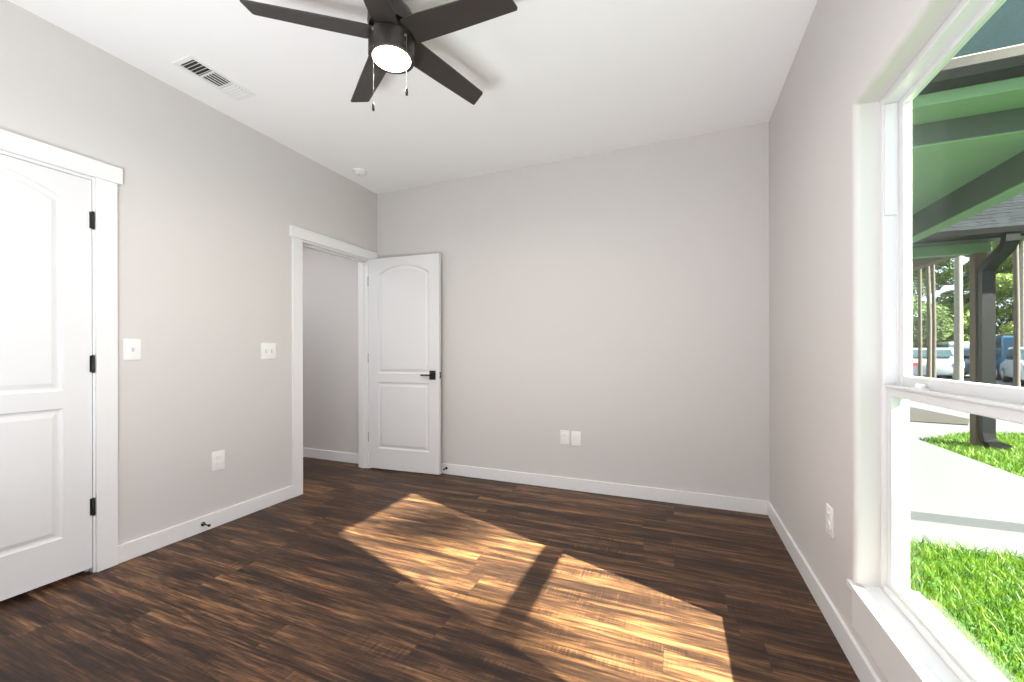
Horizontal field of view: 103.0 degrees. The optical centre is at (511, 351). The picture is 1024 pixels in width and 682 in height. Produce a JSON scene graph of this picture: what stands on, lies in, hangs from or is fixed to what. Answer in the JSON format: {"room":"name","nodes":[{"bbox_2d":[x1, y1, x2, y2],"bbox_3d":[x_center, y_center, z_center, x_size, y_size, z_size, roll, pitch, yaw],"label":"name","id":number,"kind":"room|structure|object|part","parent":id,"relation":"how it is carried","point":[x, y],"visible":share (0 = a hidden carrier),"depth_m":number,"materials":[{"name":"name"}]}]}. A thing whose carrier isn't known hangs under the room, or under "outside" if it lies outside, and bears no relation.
{"room":"empty bedroom","nodes":[
{"label":"empty bedroom","id":0,"kind":"room"},
{"bbox_2d":[0,0,376,544],"bbox_3d":[-2.159,-0.223,2.237,0.115,2.714,4.025,0,0,22],"label":"wall","id":1,"kind":"structure","parent":0,"point":[207,202],"depth_m":2.49,"materials":[{"name":"beige paint"}]},
{"bbox_2d":[0,154,94,600],"bbox_3d":[-2.283,0.114,1.735,0.103,1.986,0.778,0,0,22],"label":"door","id":2,"kind":"structure","parent":1,"relation":"in","point":[47,217],"depth_m":1.93,"materials":[{"name":"white paint"}]},
{"bbox_3d":[-2.317,-0.321,1.742,0.035,1.025,0.556,0,0,22],"label":"panel","id":3,"kind":"part","parent":2,"relation":"part of","materials":[{"name":"white paint"}]},
{"bbox_3d":[-2.316,0.594,1.742,0.035,0.635,0.556,0,0,22],"label":"panel","id":4,"kind":"part","parent":2,"relation":"part of","materials":[{"name":"white paint"}]},
{"bbox_2d":[0,129,122,572],"bbox_3d":[-2.343,0.076,1.753,0.144,2.117,1.000,0,0,22],"label":"door frame","id":5,"kind":"structure","parent":1,"relation":"attached to","point":[105,178],"depth_m":2.11,"materials":[{"name":"white paint"}]},
{"bbox_3d":[-2.290,-0.939,1.730,0.025,0.086,1.000,0,0,22],"label":"head casing","id":6,"kind":"part","parent":5,"relation":"part of","materials":[{"name":"white paint"}]},
{"bbox_3d":[-2.127,0.119,2.137,0.018,2.031,0.086,0,0,22],"label":"casing","id":7,"kind":"part","parent":5,"relation":"part of","materials":[{"name":"white paint"}]},
{"bbox_2d":[123,339,140,359],"bbox_3d":[-2.086,-0.014,2.240,0.017,0.118,0.078,0,0,22],"label":"light switch","id":8,"kind":"object","parent":1,"relation":"attached to","point":[131,347],"visible":1,"depth_m":2.24,"materials":[{"name":"white plastic"}]},
{"bbox_2d":[118,485,292,563],"bbox_3d":[-2.280,1.086,1.760,0.014,0.097,3.047,0,0,22],"label":"baseboard","id":9,"kind":"structure","parent":1,"relation":"attached to","point":[129,550],"depth_m":2.53,"materials":[{"name":"white paint"}]},
{"bbox_2d":[212,450,224,470],"bbox_3d":[-1.918,0.709,2.661,0.009,0.125,0.080,0,0,22],"label":"wall outlet","id":10,"kind":"object","parent":1,"relation":"attached to","point":[218,457],"visible":1,"depth_m":2.66,"materials":[{"name":"white plastic"}]},
{"bbox_2d":[261,343,275,358],"bbox_3d":[-1.782,-0.006,2.988,0.017,0.118,0.116,0,0,22],"label":"light switch","id":11,"kind":"object","parent":1,"relation":"attached to","point":[268,350],"visible":1,"depth_m":2.99,"materials":[{"name":"white plastic"}]},
{"bbox_2d":[289,225,377,496],"bbox_3d":[-1.584,0.075,3.626,0.144,2.117,0.976,0,0,22],"label":"door frame","id":12,"kind":"structure","parent":1,"relation":"attached to","point":[301,237],"depth_m":3.37,"materials":[{"name":"white paint"}]},
{"bbox_3d":[-1.692,0.118,3.211,0.018,2.031,0.086,0,0,22],"label":"casing","id":13,"kind":"part","parent":12,"relation":"part of","materials":[{"name":"white paint"}]},
{"bbox_3d":[-1.531,-0.941,3.603,0.025,0.086,0.976,0,0,22],"label":"head casing","id":14,"kind":"part","parent":12,"relation":"part of","materials":[{"name":"white paint"}]},
{"bbox_3d":[-1.372,0.117,3.998,0.018,2.031,0.086,0,0,22],"label":"casing","id":15,"kind":"part","parent":12,"relation":"part of","materials":[{"name":"white paint"}]},
{"bbox_2d":[8,0,817,193],"bbox_3d":[-0.519,-1.633,1.571,3.659,0.100,4.265,0,0,22],"label":"ceiling","id":16,"kind":"structure","parent":0,"point":[558,80],"depth_m":2.30,"materials":[{"name":"white paint"}]},
{"bbox_2d":[172,55,255,100],"bbox_3d":[-1.712,-1.575,2.360,0.164,0.011,0.360,0,0,22],"label":"ceiling vent","id":17,"kind":"object","parent":16,"relation":"in","point":[190,64],"visible":1,"depth_m":2.34,"materials":[{"name":"white plastic"}]},
{"bbox_2d":[352,168,366,176],"bbox_3d":[-1.329,-1.561,3.559,0.124,0.041,0.124,0,0,22],"label":"smoke detector","id":18,"kind":"object","parent":16,"relation":"attached to","point":[360,172],"visible":1,"depth_m":3.53,"materials":[{"name":"white plastic"}]},
{"bbox_2d":[239,0,517,110],"bbox_3d":[-0.477,-1.284,1.744,1.040,0.598,1.064,0,0,22],"label":"ceiling fan","id":19,"kind":"object","parent":16,"relation":"hanging from","point":[395,35],"visible":1,"depth_m":1.68,"materials":[{"name":"brown metal"}]},
{"bbox_3d":[-0.819,-1.350,1.656,0.482,0.006,0.114,0,13,-16],"label":"fan blade","id":20,"kind":"part","parent":19,"relation":"part of","materials":[{"name":"brown wood"}]},
{"bbox_3d":[-0.693,-1.351,2.006,0.114,0.006,0.482,-16,9,-33],"label":"fan blade","id":21,"kind":"part","parent":19,"relation":"part of","materials":[{"name":"brown wood"}]},
{"bbox_3d":[-0.525,-1.351,1.428,0.114,0.006,0.482,13,0,2],"label":"fan blade","id":22,"kind":"part","parent":19,"relation":"part of","materials":[{"name":"brown wood"}]},
{"bbox_2d":[372,45,410,71],"bbox_3d":[-0.515,-1.251,1.744,0.159,0.025,0.159,0,0,22],"label":"diffuser","id":23,"kind":"object","parent":19,"relation":"attached to","point":[387,58],"depth_m":1.72,"materials":[{"name":"white glass"}]},
{"bbox_3d":[-0.440,-1.200,1.681,0.016,0.228,0.010,0,0,40],"label":"pull chain","id":24,"kind":"part","parent":19,"relation":"part of","materials":[{"name":"silver metal"}]},
{"bbox_3d":[-0.321,-1.351,1.994,0.114,0.006,0.482,-16,-10,37],"label":"fan blade","id":25,"kind":"part","parent":19,"relation":"part of","materials":[{"name":"brown wood"}]},
{"bbox_3d":[-0.218,-1.351,1.637,0.482,0.006,0.114,0,-13,20],"label":"fan blade","id":26,"kind":"part","parent":19,"relation":"part of","materials":[{"name":"brown wood"}]},
{"bbox_2d":[0,457,859,681],"bbox_3d":[-1.441,1.193,1.947,5.661,0.120,4.265,0,0,22],"label":"floor","id":27,"kind":"structure","parent":0,"point":[364,574],"depth_m":1.85,"materials":[{"name":"brown wood"}]},
{"bbox_2d":[303,122,769,500],"bbox_3d":[-0.602,-0.226,3.826,5.511,2.714,0.150,0,0,22],"label":"wall","id":28,"kind":"structure","parent":0,"point":[619,299],"depth_m":3.27,"materials":[{"name":"beige paint"}]},
{"bbox_2d":[303,448,358,463],"bbox_3d":[-2.325,1.086,4.437,1.852,0.097,0.014,0,0,22],"label":"baseboard","id":29,"kind":"structure","parent":28,"relation":"attached to","point":[307,452],"depth_m":4.25,"materials":[{"name":"white paint"}]},
{"bbox_2d":[367,253,440,474],"bbox_3d":[-1.023,0.111,3.840,0.786,2.015,0.112,0,0,18],"label":"door","id":30,"kind":"structure","parent":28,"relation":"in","point":[404,355],"depth_m":3.81,"materials":[{"name":"white paint"}]},
{"bbox_3d":[-1.018,0.606,3.838,0.555,0.635,0.035,0,0,18],"label":"panel","id":31,"kind":"part","parent":30,"relation":"part of","materials":[{"name":"white paint"}]},
{"bbox_3d":[-1.020,-0.309,3.838,0.555,1.025,0.035,0,0,18],"label":"panel","id":32,"kind":"part","parent":30,"relation":"part of","materials":[{"name":"white paint"}]},
{"bbox_3d":[-0.726,0.212,3.717,0.064,0.084,0.010,0,0,18],"label":"lever handle","id":33,"kind":"part","parent":30,"relation":"part of","materials":[{"name":"black metal"}]},
{"bbox_2d":[560,430,569,444],"bbox_3d":[0.435,0.705,3.353,0.078,0.118,0.009,0,0,22],"label":"wall outlet","id":34,"kind":"object","parent":28,"relation":"attached to","point":[564,434],"visible":1,"depth_m":3.35,"materials":[{"name":"white plastic"}]},
{"bbox_2d":[571,431,580,445],"bbox_3d":[0.522,0.707,3.318,0.078,0.118,0.008,0,0,22],"label":"wall plate","id":35,"kind":"object","parent":28,"relation":"attached to","point":[575,435],"visible":1,"depth_m":3.32,"materials":[{"name":"white plastic"}]},
{"bbox_2d":[441,463,767,514],"bbox_3d":[0.208,1.081,3.443,3.360,0.097,0.014,0,0,22],"label":"baseboard","id":36,"kind":"structure","parent":28,"relation":"attached to","point":[755,506],"depth_m":3.19,"materials":[{"name":"white paint"}]},
{"bbox_2d":[769,0,960,681],"bbox_3d":[1.089,-0.229,0.921,0.145,2.714,4.025,0,0,22],"label":"wall","id":37,"kind":"structure","parent":0,"point":[824,122],"depth_m":1.65,"materials":[{"name":"beige paint"}]},
{"bbox_2d":[768,501,880,681],"bbox_3d":[1.018,1.079,0.951,0.014,0.097,4.025,0,0,22],"label":"baseboard","id":38,"kind":"structure","parent":37,"relation":"attached to","point":[863,669],"depth_m":1.69,"materials":[{"name":"white paint"}]},
{"bbox_2d":[826,503,833,538],"bbox_3d":[1.321,0.702,1.695,0.009,0.120,0.078,0,0,22],"label":"wall outlet","id":39,"kind":"object","parent":37,"relation":"attached to","point":[829,510],"visible":1,"depth_m":1.68,"materials":[{"name":"white plastic"}]},
{"bbox_2d":[846,0,1023,681],"bbox_3d":[1.150,0.046,1.020,0.215,1.863,0.985,0,0,22],"label":"window","id":40,"kind":"structure","parent":37,"relation":"in","point":[898,387],"depth_m":1.36,"materials":[{"name":"white plastic"}]},
{"bbox_3d":[1.099,0.844,1.042,0.101,0.022,0.945,0,0,22],"label":"sill","id":41,"kind":"part","parent":40,"relation":"part of","materials":[{"name":"white paint"}]},
{"bbox_3d":[1.166,-0.026,1.014,0.072,1.718,0.885,0,0,22],"label":"frame","id":42,"kind":"part","parent":40,"relation":"part of","materials":[{"name":"white plastic"}]},
{"bbox_3d":[1.139,0.118,1.025,0.011,0.008,0.837,0,0,22],"label":"lift rail","id":43,"kind":"part","parent":40,"relation":"part of","materials":[{"name":"white plastic"}]},
{"bbox_3d":[1.155,0.468,1.018,0.026,0.705,0.839,0,0,22],"label":"sash","id":44,"kind":"part","parent":40,"relation":"part of","materials":[{"name":"white plastic"}]},
{"bbox_3d":[1.182,-0.351,1.007,0.024,1.024,0.839,0,0,22],"label":"sash","id":45,"kind":"part","parent":40,"relation":"part of","materials":[{"name":"white plastic"}]},
{"bbox_3d":[1.229,0.873,0.989,0.048,0.058,0.985,0,0,22],"label":"sill","id":46,"kind":"part","parent":40,"relation":"part of","materials":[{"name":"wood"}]},
{"bbox_3d":[56.078,-0.148,39.853,66.000,2.880,24.000,0,0,22],"label":"bank","id":47,"kind":"object","parent":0,"visible":0},
{"bbox_2d":[912,258,953,335],"bbox_3d":[37.206,-6.565,38.495,6.355,14.857,7.028,0,0,0],"label":"tree","id":48,"kind":"object","parent":47,"relation":"on","point":[940,279],"visible":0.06,"depth_m":36.26,"materials":[{"name":"green plant"}]},
{"bbox_2d":[942,255,1008,330],"bbox_3d":[42.129,-4.751,37.154,4.564,11.166,6.732,0,0,25],"label":"tree","id":49,"kind":"object","parent":47,"relation":"on","point":[965,270],"visible":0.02,"depth_m":37.84,"materials":[{"name":"green plant"}]},
{"label":"outside","id":50,"kind":"structure","parent":0,"visible":0},
{"bbox_2d":[910,401,1023,681],"bbox_3d":[43.315,1.469,12.657,69.230,0.300,84.000,0,0,22],"label":"lawn","id":51,"kind":"structure","parent":50,"point":[931,570],"depth_m":2.30,"materials":[{"name":"green plant"}]},
{"bbox_2d":[918,269,922,376],"bbox_3d":[18.238,-5.071,18.216,1.773,13.086,1.244,0,0,17],"label":"tree","id":52,"kind":"object","parent":51,"relation":"on","point":[920,270],"visible":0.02,"depth_m":18.22,"materials":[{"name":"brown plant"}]},
{"bbox_2d":[926,266,931,377],"bbox_3d":[14.867,-5.064,14.440,1.244,13.086,1.773,0,0,15],"label":"tree","id":53,"kind":"object","parent":51,"relation":"on","point":[928,282],"visible":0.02,"depth_m":14.45,"materials":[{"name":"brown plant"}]},
{"bbox_2d":[912,268,951,347],"bbox_3d":[31.643,-4.149,33.452,6.732,11.166,4.564,0,0,22],"label":"tree","id":54,"kind":"object","parent":51,"relation":"on","point":[924,344],"visible":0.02,"depth_m":32.31,"materials":[{"name":"green plant"}]},
{"bbox_2d":[912,268,953,341],"bbox_3d":[27.135,-4.634,28.402,5.750,12.156,5.200,0,0,-34],"label":"tree","id":55,"kind":"object","parent":51,"relation":"on","point":[950,326],"visible":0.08,"depth_m":26.92,"materials":[{"name":"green plant"}]},
{"bbox_2d":[931,264,935,377],"bbox_3d":[17.519,-5.069,16.882,1.773,13.086,1.244,0,0,-12],"label":"tree","id":56,"kind":"object","parent":51,"relation":"on","point":[933,294],"visible":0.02,"depth_m":16.90,"materials":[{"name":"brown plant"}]},
{"bbox_2d":[910,407,968,424],"bbox_3d":[8.500,1.387,9.170,2.140,0.050,2.820,0,0,22],"label":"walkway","id":57,"kind":"structure","parent":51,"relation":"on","point":[916,414],"depth_m":8.33,"materials":[{"name":"beige concrete"}]},
{"bbox_2d":[953,256,962,380],"bbox_3d":[16.422,-6.058,15.130,2.228,15.068,2.512,0,0,-26],"label":"tree","id":58,"kind":"object","parent":51,"relation":"on","point":[958,277],"visible":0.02,"depth_m":14.86,"materials":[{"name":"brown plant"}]},
{"bbox_2d":[910,436,1023,532],"bbox_3d":[5.745,1.365,8.668,2.590,0.105,11.620,0,0,22],"label":"sidewalk","id":59,"kind":"structure","parent":51,"relation":"on","point":[947,487],"depth_m":3.86,"materials":[{"name":"concrete"}]},
{"bbox_2d":[912,0,1023,242],"bbox_3d":[4.110,-1.876,4.399,2.780,6.385,3.555,0,0,22],"label":"porch roof","id":60,"kind":"structure","parent":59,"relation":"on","point":[968,120],"depth_m":3.28,"materials":[{"name":"green paint"}]},
{"bbox_2d":[910,519,1023,558],"bbox_3d":[3.461,1.408,3.033,2.590,0.030,0.540,0,0,22],"label":"path edge","id":61,"kind":"structure","parent":51,"relation":"on","point":[982,537],"depth_m":3.07,"materials":[{"name":"concrete"}]},
{"bbox_2d":[912,192,1023,450],"bbox_3d":[6.680,-0.770,7.074,5.530,4.354,3.069,0,0,22],"label":"porch","id":62,"kind":"object","parent":51,"relation":"on","point":[1003,222],"visible":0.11,"depth_m":5.83,"materials":[{"name":"green paint"}]},
{"bbox_3d":[6.848,-0.024,5.981,0.130,2.840,0.130,0,0,22],"label":"porch post","id":63,"kind":"part","parent":62,"relation":"part of","materials":[{"name":"wood"}]},
{"bbox_2d":[924,242,1012,343],"bbox_3d":[32.386,-4.761,27.587,7.480,12.407,5.071,0,0,-9],"label":"tree","id":64,"kind":"object","parent":51,"relation":"on","point":[1004,273],"visible":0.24,"depth_m":27.26,"materials":[{"name":"green plant"}]},
{"bbox_2d":[919,431,1023,477],"bbox_3d":[8.070,1.353,4.118,5.262,0.090,5.444,0,0,22],"label":"grass","id":65,"kind":"structure","parent":51,"relation":"on","point":[962,448],"depth_m":5.70,"materials":[{"name":"green plant"}]},
{"bbox_2d":[936,242,1012,342],"bbox_3d":[37.478,-5.321,32.586,6.389,13.506,5.778,0,0,28],"label":"tree","id":66,"kind":"object","parent":51,"relation":"on","point":[950,293],"visible":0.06,"depth_m":32.66,"materials":[{"name":"green plant"}]},
{"bbox_2d":[991,240,1023,346],"bbox_3d":[22.972,-6.072,18.048,2.201,15.068,2.608,0,0,-42],"label":"tree","id":67,"kind":"object","parent":51,"relation":"on","point":[1021,243],"visible":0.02,"depth_m":18.27,"materials":[{"name":"green plant"}]},
{"bbox_2d":[1012,244,1020,386],"bbox_3d":[17.939,-6.016,14.498,1.948,14.977,2.149,0,0,30],"label":"tree","id":68,"kind":"object","parent":51,"relation":"on","point":[1016,289],"visible":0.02,"depth_m":14.32,"materials":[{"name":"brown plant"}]},
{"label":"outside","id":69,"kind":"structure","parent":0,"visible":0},
{"bbox_2d":[912,373,1023,386],"bbox_3d":[41.308,1.329,17.517,56.600,0.028,28.500,0,0,22],"label":"parking lot","id":70,"kind":"structure","parent":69,"point":[966,377],"depth_m":19.98,"materials":[{"name":"grey asphalt"}]},
{"bbox_2d":[912,348,964,379],"bbox_3d":[20.891,0.581,20.661,1.856,1.550,4.610,0,0,35],"label":"car","id":71,"kind":"object","parent":70,"relation":"on","point":[944,356],"visible":0.32,"depth_m":19.17,"materials":[{"name":"grey paint"}]},
{"bbox_2d":[936,342,969,347],"bbox_3d":[28.339,0.365,25.730,1.856,1.950,5.020,0,0,38],"label":"car","id":72,"kind":"object","parent":70,"relation":"on","point":[941,344],"visible":0.02,"depth_m":24.48,"materials":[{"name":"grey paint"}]},
{"bbox_2d":[963,348,969,375],"bbox_3d":[24.150,0.574,22.577,1.856,1.550,4.110,0,0,38],"label":"car","id":73,"kind":"object","parent":70,"relation":"on","point":[966,351],"visible":0.09,"depth_m":21.22,"materials":[{"name":"silver metal"}]},
{"bbox_2d":[996,336,1012,379],"bbox_3d":[24.878,0.298,20.119,2.006,2.100,5.220,0,0,38],"label":"car","id":74,"kind":"object","parent":70,"relation":"on","point":[1003,343],"visible":0.23,"depth_m":18.88,"materials":[{"name":"blue paint"}]},
{"bbox_2d":[1000,347,1023,385],"bbox_3d":[21.745,0.579,16.646,1.856,1.550,4.610,0,0,43],"label":"car","id":75,"kind":"object","parent":70,"relation":"on","point":[1006,367],"visible":0.68,"depth_m":17.13,"materials":[{"name":"grey paint"}]},
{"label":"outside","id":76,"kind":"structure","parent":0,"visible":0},
{"bbox_2d":[910,402,1023,439],"bbox_3d":[14.174,1.384,6.530,14.640,0.032,6.450,0,0,22],"label":"walkway","id":77,"kind":"structure","parent":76,"point":[917,429],"depth_m":7.52,"materials":[{"name":"concrete"}]}
]}

